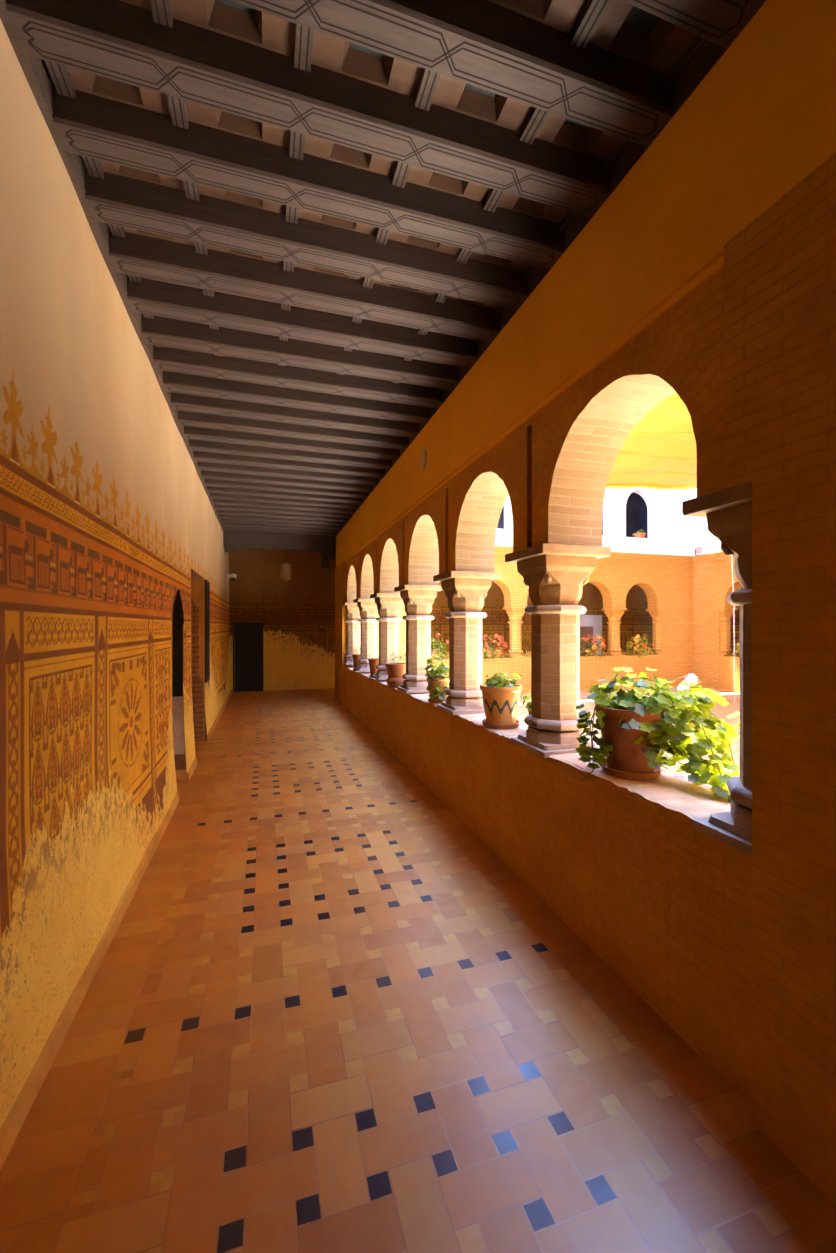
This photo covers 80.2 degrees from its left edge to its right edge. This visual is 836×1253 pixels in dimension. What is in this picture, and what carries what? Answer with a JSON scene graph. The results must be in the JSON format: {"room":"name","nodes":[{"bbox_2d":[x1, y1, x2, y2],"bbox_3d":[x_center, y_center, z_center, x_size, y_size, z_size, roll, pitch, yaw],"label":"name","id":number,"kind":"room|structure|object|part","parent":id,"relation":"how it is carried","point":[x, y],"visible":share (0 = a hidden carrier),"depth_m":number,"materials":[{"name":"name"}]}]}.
{"room":"cloister walkway","nodes":[
{"label":"cloister walkway","id":0,"kind":"room"},
{"bbox_2d":[0,19,230,1128],"bbox_3d":[-2.357,-0.210,4.923,0.079,3.620,15.000,0,0,-17],"label":"wall","id":1,"kind":"structure","parent":0,"point":[105,506],"depth_m":2.15,"materials":[{"name":"paint"}]},
{"bbox_2d":[0,689,231,1170],"bbox_3d":[-2.320,1.556,4.934,0.025,0.088,15.000,0,0,-17],"label":"baseboard","id":2,"kind":"structure","parent":1,"relation":"attached to","point":[9,1131],"depth_m":2.02,"materials":[{"name":"tile"}]},
{"bbox_2d":[171,585,185,781],"bbox_3d":[-2.603,0.600,4.741,0.620,2.000,0.660,0,0,-17],"label":"door","id":3,"kind":"structure","parent":1,"relation":"in","point":[177,621],"depth_m":5.11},
{"bbox_2d":[183,568,209,762],"bbox_3d":[-3.212,0.450,6.474,0.745,2.300,1.770,0,0,-17],"label":"pillar","id":4,"kind":"structure","parent":1,"relation":"in","point":[200,587],"depth_m":6.90,"materials":[{"name":"orange paint"}]},
{"bbox_2d":[227,574,236,580],"bbox_3d":[-4.288,-1.130,11.443,0.195,0.180,0.150,0,0,-17],"label":"security camera","id":5,"kind":"object","parent":1,"relation":"attached to","point":[232,577],"visible":1,"depth_m":11.39,"materials":[{"name":"white plastic"}]},
{"bbox_2d":[224,546,246,551],"bbox_3d":[-3.906,-1.650,10.640,0.450,0.100,0.200,0,0,-17],"label":"corbel","id":6,"kind":"object","parent":1,"relation":"attached to","point":[226,548],"visible":1,"depth_m":10.54,"materials":[{"name":"brown wood"}]},
{"bbox_2d":[0,0,765,537],"bbox_3d":[-1.088,-2.110,5.343,2.750,0.280,15.050,0,0,-17],"label":"ceiling","id":7,"kind":"structure","parent":0,"point":[621,28],"depth_m":2.03,"materials":[{"name":"brown wood"}]},
{"bbox_2d":[223,530,335,551],"bbox_3d":[-3.008,-1.905,10.919,2.370,0.430,0.240,0,0,-17],"label":"beam","id":8,"kind":"structure","parent":7,"relation":"attached to","point":[249,539],"depth_m":10.81,"materials":[{"name":"brown wood"}]},
{"bbox_2d":[319,550,334,568],"bbox_3d":[-2.054,-1.510,11.210,0.324,0.380,0.210,0,0,-17],"label":"corbel","id":9,"kind":"object","parent":8,"relation":"attached to","point":[326,556],"visible":1,"depth_m":11.12,"materials":[{"name":"brown wood"}]},
{"bbox_2d":[223,526,336,535],"bbox_3d":[-2.876,-2.059,10.492,2.319,0.141,0.150,0,0,-17],"label":"ceiling beam","id":10,"kind":"structure","parent":7,"relation":"attached to","point":[224,527],"depth_m":10.42,"materials":[{"name":"brown wood"}]},
{"bbox_2d":[222,523,339,532],"bbox_3d":[-2.766,-2.059,10.138,2.319,0.141,0.150,0,0,-17],"label":"ceiling beam","id":11,"kind":"structure","parent":7,"relation":"attached to","point":[223,524],"depth_m":10.07,"materials":[{"name":"brown wood"}]},
{"bbox_2d":[218,514,344,525],"bbox_3d":[-2.547,-2.059,9.431,2.319,0.141,0.150,0,0,-17],"label":"ceiling beam","id":12,"kind":"structure","parent":7,"relation":"attached to","point":[235,517],"depth_m":9.37,"materials":[{"name":"brown wood"}]},
{"bbox_2d":[220,519,342,529],"bbox_3d":[-2.656,-2.059,9.785,2.319,0.141,0.150,0,0,-17],"label":"ceiling beam","id":13,"kind":"structure","parent":7,"relation":"attached to","point":[221,520],"depth_m":9.71,"materials":[{"name":"brown wood"}]},
{"bbox_2d":[216,510,348,521],"bbox_3d":[-2.437,-2.059,9.078,2.319,0.141,0.150,0,0,-17],"label":"ceiling beam","id":14,"kind":"structure","parent":7,"relation":"attached to","point":[222,512],"depth_m":9.01,"materials":[{"name":"brown wood"}]},
{"bbox_2d":[214,505,351,517],"bbox_3d":[-2.327,-2.059,8.724,2.319,0.141,0.150,0,0,-17],"label":"ceiling beam","id":15,"kind":"structure","parent":7,"relation":"attached to","point":[217,507],"depth_m":8.66,"materials":[{"name":"brown wood"}]},
{"bbox_2d":[212,499,354,513],"bbox_3d":[-2.217,-2.059,8.371,2.319,0.141,0.150,0,0,-17],"label":"ceiling beam","id":16,"kind":"structure","parent":7,"relation":"attached to","point":[214,501],"depth_m":8.29,"materials":[{"name":"brown wood"}]},
{"bbox_2d":[210,493,358,508],"bbox_3d":[-2.107,-2.059,8.017,2.319,0.141,0.150,0,0,-17],"label":"ceiling beam","id":17,"kind":"structure","parent":7,"relation":"attached to","point":[212,495],"depth_m":7.96,"materials":[{"name":"brown wood"}]},
{"bbox_2d":[207,486,363,503],"bbox_3d":[-1.998,-2.059,7.663,2.319,0.141,0.150,0,0,-17],"label":"ceiling beam","id":18,"kind":"structure","parent":7,"relation":"attached to","point":[220,490],"depth_m":7.59,"materials":[{"name":"brown wood"}]},
{"bbox_2d":[204,479,367,498],"bbox_3d":[-1.888,-2.059,7.310,2.319,0.141,0.150,0,0,-17],"label":"ceiling beam","id":19,"kind":"structure","parent":7,"relation":"attached to","point":[208,482],"depth_m":7.24,"materials":[{"name":"brown wood"}]},
{"bbox_2d":[281,561,290,581],"bbox_3d":[-3.061,-1.505,11.510,0.239,0.930,0.209,0,0,-17],"label":"lantern","id":20,"kind":"object","parent":7,"relation":"hanging from","point":[285,567],"visible":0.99,"depth_m":11.44,"materials":[{"name":"gold metal"}]},
{"bbox_3d":[-3.061,-1.270,11.510,0.208,0.280,0.180,0,0,-17],"label":"glass","id":21,"kind":"part","parent":20,"relation":"part of","materials":[{"name":"brown"}]},
{"bbox_2d":[201,471,372,491],"bbox_3d":[-1.778,-2.059,6.956,2.319,0.141,0.150,0,0,-17],"label":"ceiling beam","id":22,"kind":"structure","parent":7,"relation":"attached to","point":[204,474],"depth_m":6.88,"materials":[{"name":"brown wood"}]},
{"bbox_2d":[197,461,378,485],"bbox_3d":[-1.668,-2.059,6.603,2.319,0.141,0.150,0,0,-17],"label":"ceiling beam","id":23,"kind":"structure","parent":7,"relation":"attached to","point":[202,466],"depth_m":6.53,"materials":[{"name":"brown wood"}]},
{"bbox_2d":[193,451,384,477],"bbox_3d":[-1.559,-2.059,6.249,2.319,0.141,0.150,0,0,-17],"label":"ceiling beam","id":24,"kind":"structure","parent":7,"relation":"attached to","point":[198,456],"depth_m":6.17,"materials":[{"name":"brown wood"}]},
{"bbox_2d":[189,439,391,469],"bbox_3d":[-1.449,-2.059,5.896,2.319,0.141,0.150,0,0,-17],"label":"ceiling beam","id":25,"kind":"structure","parent":7,"relation":"attached to","point":[194,445],"depth_m":5.82,"materials":[{"name":"brown wood"}]},
{"bbox_2d":[184,426,399,459],"bbox_3d":[-1.339,-2.059,5.542,2.319,0.141,0.150,0,0,-17],"label":"ceiling beam","id":26,"kind":"structure","parent":7,"relation":"attached to","point":[194,433],"depth_m":5.46,"materials":[{"name":"brown wood"}]},
{"bbox_2d":[178,410,408,449],"bbox_3d":[-1.229,-2.059,5.189,2.319,0.141,0.150,0,0,-17],"label":"ceiling beam","id":27,"kind":"structure","parent":7,"relation":"attached to","point":[185,418],"depth_m":5.11,"materials":[{"name":"brown wood"}]},
{"bbox_2d":[171,392,418,437],"bbox_3d":[-1.119,-2.059,4.835,2.319,0.141,0.150,0,0,-17],"label":"ceiling beam","id":28,"kind":"structure","parent":7,"relation":"attached to","point":[179,401],"depth_m":4.75,"materials":[{"name":"brown wood"}]},
{"bbox_2d":[163,371,429,423],"bbox_3d":[-1.010,-2.059,4.481,2.319,0.141,0.150,0,0,-17],"label":"ceiling beam","id":29,"kind":"structure","parent":7,"relation":"attached to","point":[174,382],"depth_m":4.39,"materials":[{"name":"brown wood"}]},
{"bbox_2d":[153,345,443,408],"bbox_3d":[-0.900,-2.059,4.128,2.319,0.141,0.150,0,0,-17],"label":"ceiling beam","id":30,"kind":"structure","parent":7,"relation":"attached to","point":[168,359],"depth_m":4.04,"materials":[{"name":"brown wood"}]},
{"bbox_2d":[141,314,458,389],"bbox_3d":[-0.790,-2.059,3.774,2.319,0.141,0.150,0,0,-17],"label":"ceiling beam","id":31,"kind":"structure","parent":7,"relation":"attached to","point":[158,331],"depth_m":3.68,"materials":[{"name":"brown wood"}]},
{"bbox_2d":[127,275,477,368],"bbox_3d":[-0.680,-2.059,3.421,2.319,0.141,0.150,0,0,-17],"label":"ceiling beam","id":32,"kind":"structure","parent":7,"relation":"attached to","point":[149,297],"depth_m":3.32,"materials":[{"name":"brown wood"}]},
{"bbox_2d":[109,228,500,341],"bbox_3d":[-0.571,-2.059,3.067,2.319,0.141,0.150,0,0,-17],"label":"ceiling beam","id":33,"kind":"structure","parent":7,"relation":"attached to","point":[134,254],"depth_m":2.97,"materials":[{"name":"brown wood"}]},
{"bbox_2d":[85,167,528,309],"bbox_3d":[-0.461,-2.059,2.714,2.319,0.141,0.150,0,0,-17],"label":"ceiling beam","id":34,"kind":"structure","parent":7,"relation":"attached to","point":[115,199],"depth_m":2.61,"materials":[{"name":"brown wood"}]},
{"bbox_2d":[5,0,610,216],"bbox_3d":[-0.241,-2.059,2.007,2.319,0.141,0.150,0,0,-17],"label":"ceiling beam","id":35,"kind":"structure","parent":7,"relation":"attached to","point":[117,40],"depth_m":1.89,"materials":[{"name":"brown wood"}]},
{"bbox_2d":[52,83,563,269],"bbox_3d":[-0.351,-2.059,2.360,2.319,0.141,0.150,0,0,-17],"label":"ceiling beam","id":36,"kind":"structure","parent":7,"relation":"attached to","point":[86,124],"depth_m":2.24,"materials":[{"name":"brown wood"}]},
{"bbox_2d":[230,0,674,146],"bbox_3d":[-0.132,-2.059,1.653,2.319,0.141,0.150,0,0,-17],"label":"ceiling beam","id":37,"kind":"structure","parent":7,"relation":"attached to","point":[483,44],"depth_m":1.75,"materials":[{"name":"brown wood"}]},
{"bbox_2d":[621,0,764,47],"bbox_3d":[-0.022,-2.059,1.300,2.319,0.141,0.150,0,0,-17],"label":"ceiling beam","id":38,"kind":"structure","parent":7,"relation":"attached to","point":[719,22],"depth_m":1.61,"materials":[{"name":"brown wood"}]},
{"bbox_2d":[0,686,835,1252],"bbox_3d":[4.129,1.700,6.936,15.400,0.200,15.200,0,0,-17],"label":"floor","id":39,"kind":"structure","parent":0,"point":[323,1014],"depth_m":1.80,"materials":[{"name":"tile"}]},
{"bbox_2d":[345,667,751,1106],"bbox_3d":[0.001,1.178,5.845,0.371,0.904,8.750,0,0,-17],"label":"parapet","id":40,"kind":"object","parent":39,"relation":"on","point":[665,903],"visible":0.64,"depth_m":2.29,"materials":[{"name":"brown brick"}]},
{"bbox_2d":[342,602,360,664],"bbox_3d":[-1.278,0.141,9.972,0.464,1.222,0.464,0,0,-17],"label":"brick column","id":41,"kind":"structure","parent":40,"relation":"on","point":[353,613],"depth_m":9.84,"materials":[{"name":"brick"}]},
{"bbox_2d":[352,648,359,670],"bbox_3d":[-1.067,0.577,9.066,0.285,0.453,0.265,0,0,13],"label":"flowerpot","id":42,"kind":"object","parent":40,"relation":"on","point":[356,656],"visible":0.54,"depth_m":8.97,"materials":[{"name":"ceramic"}]},
{"bbox_2d":[352,654,359,668],"bbox_3d":[-1.077,0.647,9.068,0.265,0.270,0.265,0,0,-17],"label":"pot","id":43,"kind":"object","parent":42,"relation":"on","point":[355,657],"depth_m":8.97,"materials":[{"name":"ceramic"}]},
{"bbox_2d":[353,598,378,670],"bbox_3d":[-0.851,0.141,8.596,0.464,1.222,0.464,0,0,-17],"label":"brick column","id":44,"kind":"structure","parent":40,"relation":"on","point":[368,609],"depth_m":8.46,"materials":[{"name":"brick"}]},
{"bbox_2d":[368,654,378,677],"bbox_3d":[-0.637,0.586,7.708,0.278,0.406,0.245,0,0,-17],"label":"flowerpot","id":45,"kind":"object","parent":40,"relation":"on","point":[373,662],"visible":0.5,"depth_m":7.61,"materials":[{"name":"ceramic"}]},
{"bbox_2d":[370,593,402,679],"bbox_3d":[-0.424,0.141,7.221,0.464,1.222,0.464,0,0,-17],"label":"brick column","id":46,"kind":"structure","parent":40,"relation":"on","point":[388,604],"depth_m":7.09,"materials":[{"name":"brick"}]},
{"bbox_2d":[385,646,405,687],"bbox_3d":[-0.208,0.513,6.401,0.439,0.525,0.383,0,0,-17],"label":"flowerpot","id":47,"kind":"object","parent":40,"relation":"on","point":[395,671],"visible":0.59,"depth_m":6.27,"materials":[{"name":"ceramic"}]},
{"bbox_2d":[385,663,405,687],"bbox_3d":[-0.266,0.626,6.388,0.320,0.300,0.320,0,0,-17],"label":"pot","id":48,"kind":"object","parent":47,"relation":"on","point":[395,671],"depth_m":6.27,"materials":[{"name":"ceramic"}]},
{"bbox_2d":[394,585,442,692],"bbox_3d":[0.003,0.141,5.846,0.464,1.222,0.464,0,0,-17],"label":"brick column","id":49,"kind":"structure","parent":40,"relation":"on","point":[418,600],"depth_m":5.71,"materials":[{"name":"brick"}]},
{"bbox_2d":[422,655,448,703],"bbox_3d":[0.227,0.519,4.969,0.359,0.484,0.414,0,0,-17],"label":"flowerpot","id":50,"kind":"object","parent":40,"relation":"on","point":[437,684],"visible":0.8,"depth_m":4.89,"materials":[{"name":"orange ceramic"}]},
{"bbox_2d":[426,676,448,699],"bbox_3d":[0.211,0.624,4.987,0.255,0.230,0.255,0,0,-17],"label":"pot","id":51,"kind":"object","parent":50,"relation":"on","point":[441,681],"depth_m":4.89,"materials":[{"name":"orange ceramic"}]},
{"bbox_2d":[433,571,500,714],"bbox_3d":[0.430,0.141,4.471,0.464,1.222,0.464,0,0,-17],"label":"brick column","id":52,"kind":"structure","parent":40,"relation":"on","point":[465,591],"depth_m":4.34,"materials":[{"name":"brick"}]},
{"bbox_2d":[480,671,521,728],"bbox_3d":[0.623,0.539,3.727,0.317,0.418,0.316,0,0,-17],"label":"flowerpot","id":53,"kind":"object","parent":40,"relation":"on","point":[500,698],"visible":1,"depth_m":3.62,"materials":[{"name":"orange ceramic"}]},
{"bbox_2d":[522,691,530,727],"bbox_3d":[0.883,0.664,3.516,0.291,0.438,0.248,0,0,-17],"label":"flowerpot","id":54,"kind":"object","parent":40,"relation":"on","point":[528,705],"visible":0.09,"depth_m":3.51,"materials":[{"name":"ceramic"}]},
{"bbox_2d":[527,702,530,714],"bbox_3d":[0.857,0.633,3.512,0.173,0.180,0.173,0,0,-17],"label":"pot","id":55,"kind":"object","parent":54,"relation":"on","point":[528,703],"depth_m":3.49,"materials":[{"name":"ceramic"}]},
{"bbox_2d":[505,543,610,757],"bbox_3d":[0.857,0.141,3.095,0.464,1.222,0.464,0,0,-17],"label":"brick column","id":56,"kind":"structure","parent":40,"relation":"on","point":[555,575],"depth_m":2.97,"materials":[{"name":"brick"}]},
{"bbox_2d":[571,667,739,802],"bbox_3d":[1.179,0.486,2.398,0.800,0.573,0.463,0,0,38],"label":"potted plant","id":57,"kind":"object","parent":40,"relation":"on","point":[635,728],"visible":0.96,"depth_m":2.34,"materials":[{"name":"plant"}]},
{"bbox_3d":[0.859,0.573,2.470,0.192,0.400,0.096,0,0,22],"label":"stem","id":58,"kind":"part","parent":57,"relation":"part of","materials":[{"name":"green plant"}]},
{"bbox_3d":[0.936,0.491,2.445,0.174,0.288,0.021,0,0,-14],"label":"stem","id":59,"kind":"part","parent":57,"relation":"part of","materials":[{"name":"green plant"}]},
{"bbox_2d":[595,703,663,772],"bbox_3d":[1.065,0.555,2.488,0.337,0.315,0.337,0,0,-17],"label":"pot","id":60,"kind":"object","parent":57,"relation":"on","point":[628,748],"depth_m":2.37,"materials":[{"name":"ceramic"}]},
{"bbox_3d":[1.226,0.319,2.456,0.245,0.174,0.047,0,0,13],"label":"stem","id":61,"kind":"part","parent":57,"relation":"part of","materials":[{"name":"green plant"}]},
{"bbox_3d":[1.328,0.509,2.312,0.107,0.294,0.338,0,0,-35],"label":"stem","id":62,"kind":"part","parent":57,"relation":"part of","materials":[{"name":"green plant"}]},
{"bbox_3d":[1.264,0.554,2.229,0.042,0.305,0.431,0,0,-29],"label":"stem","id":63,"kind":"part","parent":57,"relation":"part of","materials":[{"name":"green plant"}]},
{"bbox_2d":[682,481,751,854],"bbox_3d":[1.284,0.141,1.720,0.464,1.222,0.464,0,0,-17],"label":"brick column","id":64,"kind":"structure","parent":40,"relation":"on","point":[728,512],"depth_m":1.73,"materials":[{"name":"stone"}]},
{"bbox_2d":[732,568,734,701],"bbox_3d":[6.790,-0.885,10.710,0.131,5.030,0.041,0,0,-17],"label":"drainpipe","id":65,"kind":"object","parent":39,"relation":"on","point":[732,568],"visible":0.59,"depth_m":10.71,"materials":[{"name":"white plastic"}]},
{"bbox_2d":[752,456,835,1207],"bbox_3d":[1.766,0.565,0.081,0.418,2.070,3.307,0,0,-17],"label":"pier","id":66,"kind":"object","parent":39,"relation":"on","point":[794,510],"visible":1,"depth_m":1.48,"materials":[{"name":"brown brick"}]},
{"bbox_2d":[229,549,651,691],"bbox_3d":[2.316,-0.375,14.226,14.520,3.950,0.001,0,0,-17],"label":"wall","id":67,"kind":"structure","parent":0,"point":[297,615],"depth_m":12.63,"materials":[{"name":"paint"}]},
{"bbox_2d":[233,622,262,691],"bbox_3d":[-4.189,0.750,12.243,0.710,1.700,0.092,0,0,-17],"label":"door","id":68,"kind":"structure","parent":67,"relation":"in","point":[247,636],"depth_m":12.22,"materials":[{"name":"black wood"}]},
{"bbox_2d":[580,615,601,655],"bbox_3d":[4.689,0.625,14.914,2.000,1.950,0.085,0,0,-17],"label":"door","id":69,"kind":"structure","parent":67,"relation":"in","point":[591,625],"depth_m":15.05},
{"bbox_2d":[377,546,692,685],"bbox_3d":[3.203,-0.150,12.329,9.590,3.500,0.450,0,0,-17],"label":"wall","id":70,"kind":"structure","parent":0,"point":[666,580],"depth_m":13.15,"materials":[{"name":"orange brick"}]},
{"bbox_2d":[431,654,662,692],"bbox_3d":[3.072,1.180,12.336,7.100,0.840,0.360,0,0,-17],"label":"wall","id":71,"kind":"structure","parent":0,"point":[592,668],"depth_m":12.57,"materials":[{"name":"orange brick"}]},
{"bbox_2d":[431,633,448,661],"bbox_3d":[0.317,0.499,11.458,0.839,0.698,0.628,0,0,-17],"label":"flowerpot","id":72,"kind":"object","parent":71,"relation":"on","point":[433,652],"visible":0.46,"depth_m":11.39,"materials":[{"name":"plant"}]},
{"bbox_2d":[431,650,437,658],"bbox_3d":[0.323,0.660,11.472,0.265,0.200,0.265,0,0,-17],"label":"pot","id":73,"kind":"object","parent":72,"relation":"on","point":[433,651],"depth_m":11.37,"materials":[{"name":"ceramic"}]},
{"bbox_2d":[482,633,506,661],"bbox_3d":[1.699,0.502,11.888,0.894,0.684,0.687,0,0,-17],"label":"flowerpot","id":74,"kind":"object","parent":71,"relation":"on","point":[488,653],"visible":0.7,"depth_m":11.77,"materials":[{"name":"plant"}]},
{"bbox_2d":[484,650,493,657],"bbox_3d":[1.698,0.660,11.899,0.265,0.200,0.265,0,0,-17],"label":"pot","id":75,"kind":"object","parent":74,"relation":"on","point":[490,652],"depth_m":11.80,"materials":[{"name":"ceramic"}]},
{"bbox_2d":[503,607,526,658],"bbox_3d":[2.385,0.151,12.122,0.464,1.242,0.464,0,0,-17],"label":"column","id":76,"kind":"structure","parent":71,"relation":"on","point":[515,614],"depth_m":11.99,"materials":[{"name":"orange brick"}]},
{"bbox_2d":[580,635,605,658],"bbox_3d":[4.479,0.524,12.729,0.806,0.646,0.624,0,0,-17],"label":"flowers","id":77,"kind":"object","parent":71,"relation":"on","point":[591,651],"visible":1,"depth_m":12.62,"materials":[{"name":"plant"}]},
{"bbox_2d":[586,648,594,655],"bbox_3d":[4.458,0.660,12.756,0.265,0.200,0.265,0,0,-17],"label":"pot","id":78,"kind":"object","parent":77,"relation":"on","point":[591,650],"depth_m":12.65,"materials":[{"name":"ceramic"}]},
{"bbox_2d":[601,608,627,656],"bbox_3d":[5.135,0.151,12.976,0.464,1.242,0.464,0,0,-17],"label":"column","id":79,"kind":"structure","parent":71,"relation":"on","point":[614,615],"depth_m":12.85,"materials":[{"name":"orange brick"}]},
{"bbox_2d":[625,634,653,657],"bbox_3d":[5.865,0.522,13.153,0.767,0.682,0.605,0,0,-17],"label":"flowers","id":80,"kind":"object","parent":71,"relation":"on","point":[637,650],"visible":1,"depth_m":13.07,"materials":[{"name":"plant"}]},
{"bbox_2d":[634,647,642,654],"bbox_3d":[5.859,0.660,13.169,0.265,0.200,0.265,0,0,-17],"label":"pot","id":81,"kind":"object","parent":80,"relation":"on","point":[640,652],"depth_m":13.07,"materials":[{"name":"ceramic"}]},
{"bbox_2d":[646,609,671,655],"bbox_3d":[6.511,0.151,13.403,0.464,1.242,0.464,0,0,-17],"label":"column","id":82,"kind":"structure","parent":71,"relation":"on","point":[656,614],"depth_m":13.29,"materials":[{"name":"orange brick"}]},
{"bbox_2d":[497,492,647,537],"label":"window","id":83,"kind":"structure","parent":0,"point":[636,507],"depth_m":15.63,"materials":[{"name":"black glass"}]},
{"bbox_2d":[632,530,645,537],"bbox_3d":[5.861,-2.458,13.160,0.347,0.255,0.347,0,0,-17],"label":"pot","id":84,"kind":"object","parent":83,"relation":"on","point":[637,535],"visible":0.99,"depth_m":13.04,"materials":[{"name":"ceramic"}]},
{"bbox_3d":[5.861,-2.395,13.160,0.347,0.130,0.347,0,0,-17],"label":"pot","id":85,"kind":"part","parent":84,"relation":"part of","materials":[{"name":"ceramic"}]},
{"bbox_2d":[335,0,835,705],"bbox_3d":[0.307,-0.275,4.781,0.418,3.750,13.150,0,0,-17],"label":"wall","id":86,"kind":"structure","parent":0,"point":[706,276],"depth_m":1.96,"materials":[{"name":"brown brick"}]},
{"bbox_2d":[420,449,426,469],"bbox_3d":[0.051,-1.660,4.927,0.030,0.200,0.150,0,0,-17],"label":"wall plate","id":87,"kind":"object","parent":86,"relation":"attached to","point":[423,458],"visible":1,"depth_m":4.89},
{"bbox_2d":[495,488,691,555],"bbox_3d":[3.190,-3.200,12.372,9.590,2.600,0.320,0,0,-17],"label":"wall","id":88,"kind":"structure","parent":0,"point":[669,530],"depth_m":13.18,"materials":[{"name":"white paint"}]},
{"bbox_2d":[606,393,696,489],"bbox_3d":[5.498,-3.512,7.419,7.104,0.761,9.710,0,0,-17],"label":"awning","id":89,"kind":"object","parent":88,"relation":"attached to","point":[659,453],"visible":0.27,"depth_m":10.21,"materials":[{"name":"yellow fabric"}]},
{"bbox_2d":[692,489,721,555],"bbox_3d":[9.200,-3.200,8.579,0.320,2.600,10.490,0,0,-17],"label":"wall","id":90,"kind":"structure","parent":0,"point":[701,537],"depth_m":13.23,"materials":[{"name":"white paint"}]},
{"bbox_2d":[692,551,741,688],"bbox_3d":[9.107,-0.150,8.728,0.450,3.500,10.830,0,0,-17],"label":"wall","id":91,"kind":"structure","parent":0,"point":[712,583],"depth_m":13.03,"materials":[{"name":"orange brick"}]},
{"bbox_2d":[694,547,701,555],"bbox_3d":[7.502,-2.010,13.271,0.200,0.220,0.080,0,0,-17],"label":"floodlight","id":92,"kind":"object","parent":91,"relation":"on","point":[698,550],"visible":0.78,"depth_m":13.24,"materials":[{"name":"grey metal"}]},
{"bbox_2d":[719,656,739,691],"bbox_3d":[9.166,1.180,8.691,0.359,0.840,8.540,0,0,-17],"label":"wall","id":93,"kind":"structure","parent":0,"point":[726,664],"depth_m":12.44,"materials":[{"name":"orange brick"}]},
{"bbox_2d":[709,608,737,656],"bbox_3d":[7.884,0.151,12.816,0.464,1.242,0.464,0,0,-17],"label":"column","id":94,"kind":"structure","parent":93,"relation":"on","point":[725,613],"depth_m":12.68,"materials":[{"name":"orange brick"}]},
{"bbox_2d":[735,642,739,654],"bbox_3d":[8.083,0.556,12.144,0.645,0.572,0.558,0,0,-17],"label":"flowerpot","id":95,"kind":"object","parent":93,"relation":"on","point":[738,643],"visible":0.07,"depth_m":12.21,"materials":[{"name":"plant"}]},
{"bbox_2d":[730,587,743,655],"bbox_3d":[11.439,-0.375,9.190,0.001,3.950,14.970,0,0,-17],"label":"wall","id":96,"kind":"structure","parent":0,"point":[735,618],"depth_m":15.04,"materials":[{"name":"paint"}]}
]}

